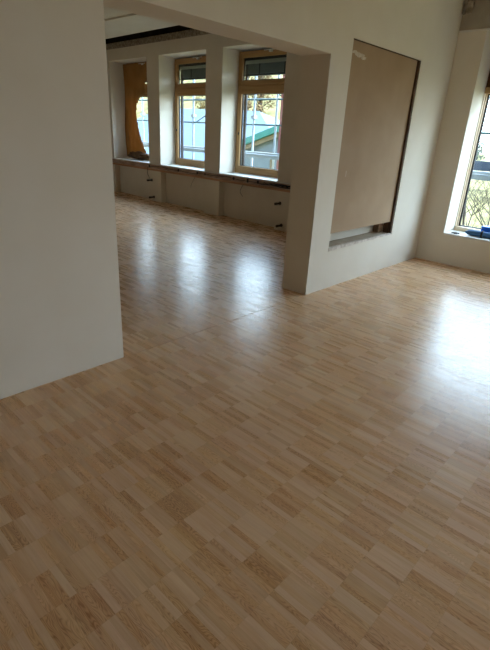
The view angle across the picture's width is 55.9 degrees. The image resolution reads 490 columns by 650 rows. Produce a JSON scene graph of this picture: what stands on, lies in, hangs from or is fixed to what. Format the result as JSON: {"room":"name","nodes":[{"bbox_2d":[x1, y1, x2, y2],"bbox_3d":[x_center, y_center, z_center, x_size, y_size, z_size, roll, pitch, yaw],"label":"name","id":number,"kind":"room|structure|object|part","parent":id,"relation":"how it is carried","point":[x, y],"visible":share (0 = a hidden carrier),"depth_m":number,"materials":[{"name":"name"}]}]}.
{"room":"empty room","nodes":[
{"label":"empty room","id":0,"kind":"room"},
{"bbox_2d":[104,6,176,38],"bbox_3d":[-1.567,-3.285,3.123,14.500,0.060,8.960,22,29,38],"label":"ceiling","id":1,"kind":"structure","parent":0,"point":[132,23],"depth_m":8.34,"materials":[{"name":"white paint"}]},
{"bbox_2d":[106,34,300,231],"bbox_3d":[-0.597,-3.809,9.014,0.500,3.135,8.485,-18,31,-41],"label":"wall","id":2,"kind":"structure","parent":0,"point":[256,205],"depth_m":8.98,"materials":[{"name":"white paint"}]},
{"bbox_2d":[128,63,148,159],"bbox_3d":[-2.298,-4.955,10.807,0.290,2.100,1.542,-18,31,-41],"label":"window","id":3,"kind":"structure","parent":2,"relation":"in","point":[138,63],"depth_m":10.60,"materials":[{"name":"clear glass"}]},
{"bbox_2d":[123,62,148,159],"bbox_3d":[-2.445,-4.911,10.672,0.220,2.062,1.533,-18,31,-41],"label":"paper","id":4,"kind":"object","parent":3,"relation":"attached to","point":[135,74],"visible":0.84,"depth_m":10.92,"materials":[{"name":"brown paper"}]},
{"bbox_2d":[106,29,211,49],"bbox_3d":[-0.523,-5.307,8.382,0.520,0.120,8.485,-18,31,-41],"label":"masonry","id":5,"kind":"object","parent":2,"relation":"attached to","point":[192,32],"visible":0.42,"depth_m":9.20,"materials":[{"name":"concrete"}]},
{"bbox_2d":[106,25,192,43],"bbox_3d":[-0.481,-5.558,8.307,0.440,0.405,8.485,-18,31,-41],"label":"beam","id":6,"kind":"structure","parent":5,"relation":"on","point":[177,28],"depth_m":9.47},
{"bbox_2d":[175,56,205,167],"bbox_3d":[-0.933,-4.349,9.531,0.290,2.100,1.497,-18,31,-41],"label":"window","id":7,"kind":"structure","parent":2,"relation":"in","point":[190,68],"depth_m":9.59,"materials":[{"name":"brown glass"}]},
{"bbox_3d":[-0.994,-4.091,9.588,0.068,1.465,1.430,-18,31,-41],"label":"sash","id":8,"kind":"part","parent":7,"relation":"part of","materials":[{"name":"brown wood"}]},
{"bbox_3d":[-0.944,-5.021,9.201,0.068,0.503,1.430,-18,31,-41],"label":"fanlight sash","id":9,"kind":"part","parent":7,"relation":"part of","materials":[{"name":"brown wood"}]},
{"bbox_3d":[-0.919,-4.345,9.548,0.030,2.080,1.316,-18,31,-41],"label":"guide rail","id":10,"kind":"part","parent":7,"relation":"part of","materials":[{"name":"brown wood"}]},
{"bbox_3d":[-0.944,-5.021,9.201,0.067,0.503,1.256,-18,31,-41],"label":"sash rail","id":11,"kind":"part","parent":7,"relation":"part of","materials":[{"name":"brown wood"}]},
{"bbox_3d":[-0.995,-4.091,9.588,0.067,1.465,1.256,-18,31,-41],"label":"sash rail","id":12,"kind":"part","parent":7,"relation":"part of","materials":[{"name":"brown wood"}]},
{"bbox_3d":[-0.871,-4.973,9.301,0.070,0.026,1.376,-18,31,-41],"label":"rail","id":13,"kind":"part","parent":7,"relation":"part of","materials":[{"name":"grey metal"}]},
{"bbox_2d":[112,158,290,192],"bbox_3d":[-1.241,-3.277,9.809,0.430,0.150,6.885,-18,31,-41],"label":"ledge","id":14,"kind":"object","parent":2,"relation":"attached to","point":[144,164],"visible":0.67,"depth_m":9.12,"materials":[{"name":"white stone"}]},
{"bbox_2d":[149,165,289,188],"bbox_3d":[-0.675,-2.914,8.967,0.033,0.070,4.325,-18,31,-41],"label":"cable","id":15,"kind":"object","parent":14,"relation":"attached to","point":[178,170],"visible":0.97,"depth_m":8.27,"materials":[{"name":"black plastic"}]},
{"bbox_2d":[235,48,286,177],"bbox_3d":[0.425,-3.747,8.262,0.290,2.100,1.492,-18,31,-41],"label":"window","id":16,"kind":"structure","parent":2,"relation":"in","point":[262,62],"depth_m":8.28,"materials":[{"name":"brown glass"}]},
{"bbox_3d":[0.364,-3.489,8.319,0.068,1.465,1.426,-18,31,-41],"label":"sash","id":17,"kind":"part","parent":16,"relation":"part of","materials":[{"name":"brown wood"}]},
{"bbox_3d":[0.414,-4.418,7.931,0.068,0.503,1.426,-18,31,-41],"label":"fanlight sash","id":18,"kind":"part","parent":16,"relation":"part of","materials":[{"name":"brown wood"}]},
{"bbox_3d":[0.439,-3.742,8.279,0.030,2.080,1.312,-18,31,-41],"label":"guide rail","id":19,"kind":"part","parent":16,"relation":"part of","materials":[{"name":"brown wood"}]},
{"bbox_3d":[0.363,-3.489,8.318,0.067,1.465,1.252,-18,31,-41],"label":"sash rail","id":20,"kind":"part","parent":16,"relation":"part of","materials":[{"name":"brown wood"}]},
{"bbox_3d":[0.414,-4.418,7.931,0.067,0.503,1.252,-18,31,-41],"label":"sash rail","id":21,"kind":"part","parent":16,"relation":"part of","materials":[{"name":"brown wood"}]},
{"bbox_3d":[0.487,-4.371,8.032,0.070,0.026,1.372,-18,31,-41],"label":"rail","id":22,"kind":"part","parent":16,"relation":"part of","materials":[{"name":"brown wood"}]},
{"bbox_2d":[0,0,463,398],"bbox_3d":[-0.632,-1.597,3.033,0.322,3.650,9.279,22,29,38],"label":"wall","id":23,"kind":"structure","parent":0,"point":[60,304],"depth_m":2.95,"materials":[{"name":"white paint"}]},
{"bbox_2d":[328,232,390,251],"bbox_3d":[1.308,-1.011,5.485,0.206,0.040,1.416,22,29,38],"label":"sill","id":24,"kind":"structure","parent":23,"relation":"attached to","point":[343,242],"depth_m":5.42,"materials":[{"name":"white paint"}]},
{"bbox_2d":[373,223,383,231],"bbox_3d":[1.711,-1.269,5.920,0.080,0.139,0.120,22,29,38],"label":"wood block","id":25,"kind":"object","parent":24,"relation":"on","point":[378,227],"visible":0.56,"depth_m":5.89,"materials":[{"name":"brown wood"}]},
{"bbox_2d":[330,40,416,233],"bbox_3d":[1.404,-1.964,5.038,0.016,1.789,1.402,22,29,38],"label":"panel","id":26,"kind":"object","parent":23,"relation":"attached to","point":[381,81],"visible":0.97,"depth_m":4.97,"materials":[{"name":"paint"}]},
{"bbox_2d":[354,38,418,60],"bbox_3d":[1.431,-2.798,4.705,0.088,0.005,1.404,22,29,38],"label":"timber","id":27,"kind":"structure","parent":23,"relation":"attached to","point":[354,38],"depth_m":4.60,"materials":[{"name":"brown wood"}]},
{"bbox_2d":[383,61,420,232],"bbox_3d":[1.879,-2.084,5.573,0.108,1.935,0.036,22,29,38],"label":"timber","id":28,"kind":"structure","parent":23,"relation":"attached to","point":[387,227],"depth_m":5.54,"materials":[{"name":"brown wood"}]},
{"bbox_2d":[462,0,474,14],"bbox_3d":[2.652,-3.799,5.461,0.116,0.199,0.060,22,29,38],"label":"masonry","id":29,"kind":"object","parent":23,"relation":"attached to","point":[468,4],"visible":1,"depth_m":5.46,"materials":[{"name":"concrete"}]},
{"bbox_2d":[0,192,489,649],"bbox_3d":[-1.590,-0.186,4.665,15.000,0.300,9.900,22,29,38],"label":"floor","id":30,"kind":"structure","parent":0,"point":[311,471],"depth_m":2.33,"materials":[{"name":"beige wood"}]},
{"bbox_2d":[125,295,303,356],"bbox_3d":[-0.121,-0.042,4.118,0.006,0.001,2.222,22,29,38],"label":"joint","id":31,"kind":"object","parent":30,"relation":"on","point":[303,295],"visible":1,"depth_m":3.93,"materials":[{"name":"brown wood"}]},
{"bbox_2d":[415,30,489,273],"bbox_3d":[4.795,-1.482,4.550,5.952,2.813,0.480,22,29,38],"label":"wall","id":32,"kind":"structure","parent":0,"point":[470,71],"depth_m":6.06,"materials":[{"name":"white paint"}]},
{"bbox_2d":[443,72,489,242],"bbox_3d":[3.503,-2.195,5.590,1.502,2.425,0.494,22,29,38],"label":"window","id":33,"kind":"structure","parent":32,"relation":"in","point":[458,226],"depth_m":6.25,"materials":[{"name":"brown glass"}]},
{"bbox_3d":[3.568,-1.175,6.156,1.482,0.055,0.135,22,29,38],"label":"rail","id":34,"kind":"part","parent":33,"relation":"part of","materials":[{"name":"brown wood"}]},
{"bbox_2d":[465,230,489,238],"bbox_3d":[3.361,-1.122,5.969,1.001,0.102,0.107,22,29,37],"label":"bundle","id":35,"kind":"object","parent":33,"relation":"on","point":[482,234],"visible":1,"depth_m":6.13,"materials":[{"name":"blue fabric"}]},
{"bbox_2d":[481,225,489,231],"bbox_3d":[3.511,-1.151,5.986,0.846,0.135,0.126,22,29,38],"label":"case","id":36,"kind":"object","parent":33,"relation":"on","point":[484,228],"visible":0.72,"depth_m":6.17,"materials":[{"name":"plastic"}]},
{"bbox_2d":[459,0,489,30],"bbox_3d":[4.908,-2.913,3.913,5.852,0.327,0.486,22,29,38],"label":"band","id":37,"kind":"object","parent":32,"relation":"attached to","point":[479,18],"visible":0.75,"depth_m":5.45,"materials":[{"name":"paint"}]},
{"bbox_2d":[459,28,489,32],"bbox_3d":[4.731,-2.700,3.809,5.852,0.020,0.015,22,29,38],"label":"strip","id":38,"kind":"object","parent":32,"relation":"attached to","point":[484,29],"visible":1,"depth_m":5.51,"materials":[{"name":"beige"}]},
{"label":"outside","id":39,"kind":"structure","parent":0,"visible":0},
{"bbox_2d":[136,67,489,227],"bbox_3d":[-8.775,-50.255,62.431,240.000,57.252,218.400,22,29,38],"label":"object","id":40,"kind":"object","parent":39,"point":[187,104],"depth_m":73.61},
{"bbox_2d":[195,96,204,108],"bbox_3d":[-5.800,-27.473,62.602,5.510,8.237,5.043,22,29,38],"label":"leafy tree","id":41,"kind":"object","parent":40,"relation":"on","point":[201,105],"visible":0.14,"depth_m":62.34,"materials":[{"name":"green plant"}]},
{"bbox_2d":[137,108,279,167],"bbox_3d":[-2.560,-14.552,39.649,26.500,9.200,12.000,22,29,38],"label":"house","id":42,"kind":"structure","parent":40,"relation":"on","point":[199,128],"depth_m":35.72,"materials":[{"name":"white"}]},
{"bbox_2d":[243,100,265,113],"bbox_3d":[0.700,-21.591,52.822,5.033,8.668,3.814,22,29,38],"label":"leafy tree","id":43,"kind":"object","parent":40,"relation":"on","point":[249,103],"visible":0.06,"depth_m":50.30,"materials":[{"name":"green plant"}]},
{"bbox_2d":[241,126,278,176],"bbox_3d":[3.154,-6.549,24.122,9.200,6.950,5.400,22,29,38],"label":"annex","id":44,"kind":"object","parent":40,"relation":"on","point":[263,140],"visible":0.09,"depth_m":22.17,"materials":[{"name":"teal metal"}]},
{"bbox_3d":[0.775,-7.779,22.598,1.100,1.150,0.014,22,29,38],"label":"pane","id":45,"kind":"part","parent":44,"relation":"part of","materials":[{"name":"clear glass"}]},
{"bbox_2d":[248,75,278,111],"bbox_3d":[2.015,-33.997,66.917,5.448,9.450,4.909,22,29,38],"label":"leafy tree","id":46,"kind":"object","parent":40,"relation":"on","point":[260,102],"visible":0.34,"depth_m":66.88,"materials":[{"name":"green plant"}]},
{"bbox_2d":[137,74,489,180],"bbox_3d":[1.577,-1.703,9.103,14.000,9.400,0.430,22,29,38],"label":"scaffold","id":47,"kind":"object","parent":40,"relation":"on","point":[482,166],"visible":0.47,"depth_m":9.60,"materials":[{"name":"metal"}]},
{"bbox_3d":[1.815,-4.048,8.255,14.000,0.038,0.038,22,29,38],"label":"guard rail","id":48,"kind":"part","parent":47,"relation":"part of","materials":[{"name":"silver metal"}]},
{"bbox_3d":[0.647,-4.432,9.285,0.044,3.800,0.044,11,24,18],"label":"post","id":49,"kind":"part","parent":47,"relation":"part of","materials":[{"name":"metal"}]},
{"bbox_3d":[1.791,-3.606,8.440,14.000,0.038,0.038,22,29,38],"label":"guard rail","id":50,"kind":"part","parent":47,"relation":"part of","materials":[{"name":"grey metal"}]},
{"bbox_2d":[456,154,489,230],"bbox_3d":[10.349,-4.554,18.773,3.866,8.319,5.534,-1,23,-10],"label":"bare tree","id":51,"kind":"object","parent":40,"relation":"on","point":[479,205],"visible":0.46,"depth_m":19.26,"materials":[{"name":"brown plant"}]},
{"bbox_2d":[462,138,489,231],"bbox_3d":[5.500,-2.951,12.402,3.961,9.765,4.358,11,24,18],"label":"bare tree","id":52,"kind":"object","parent":40,"relation":"on","point":[488,201],"visible":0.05,"depth_m":12.39,"materials":[{"name":"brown plant"}]},
{"bbox_2d":[468,152,489,225],"bbox_3d":[14.009,-7.307,26.123,4.468,8.092,3.459,3,23,0],"label":"bare tree","id":53,"kind":"object","parent":40,"relation":"on","point":[487,152],"visible":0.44,"depth_m":26.25,"materials":[{"name":"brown plant"}]},
{"bbox_2d":[475,141,484,160],"bbox_3d":[26.221,-20.077,56.404,5.462,8.073,5.060,22,29,38],"label":"leafy tree","id":54,"kind":"object","parent":40,"relation":"on","point":[480,144],"visible":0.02,"depth_m":54.56,"materials":[{"name":"green plant"}]}
]}

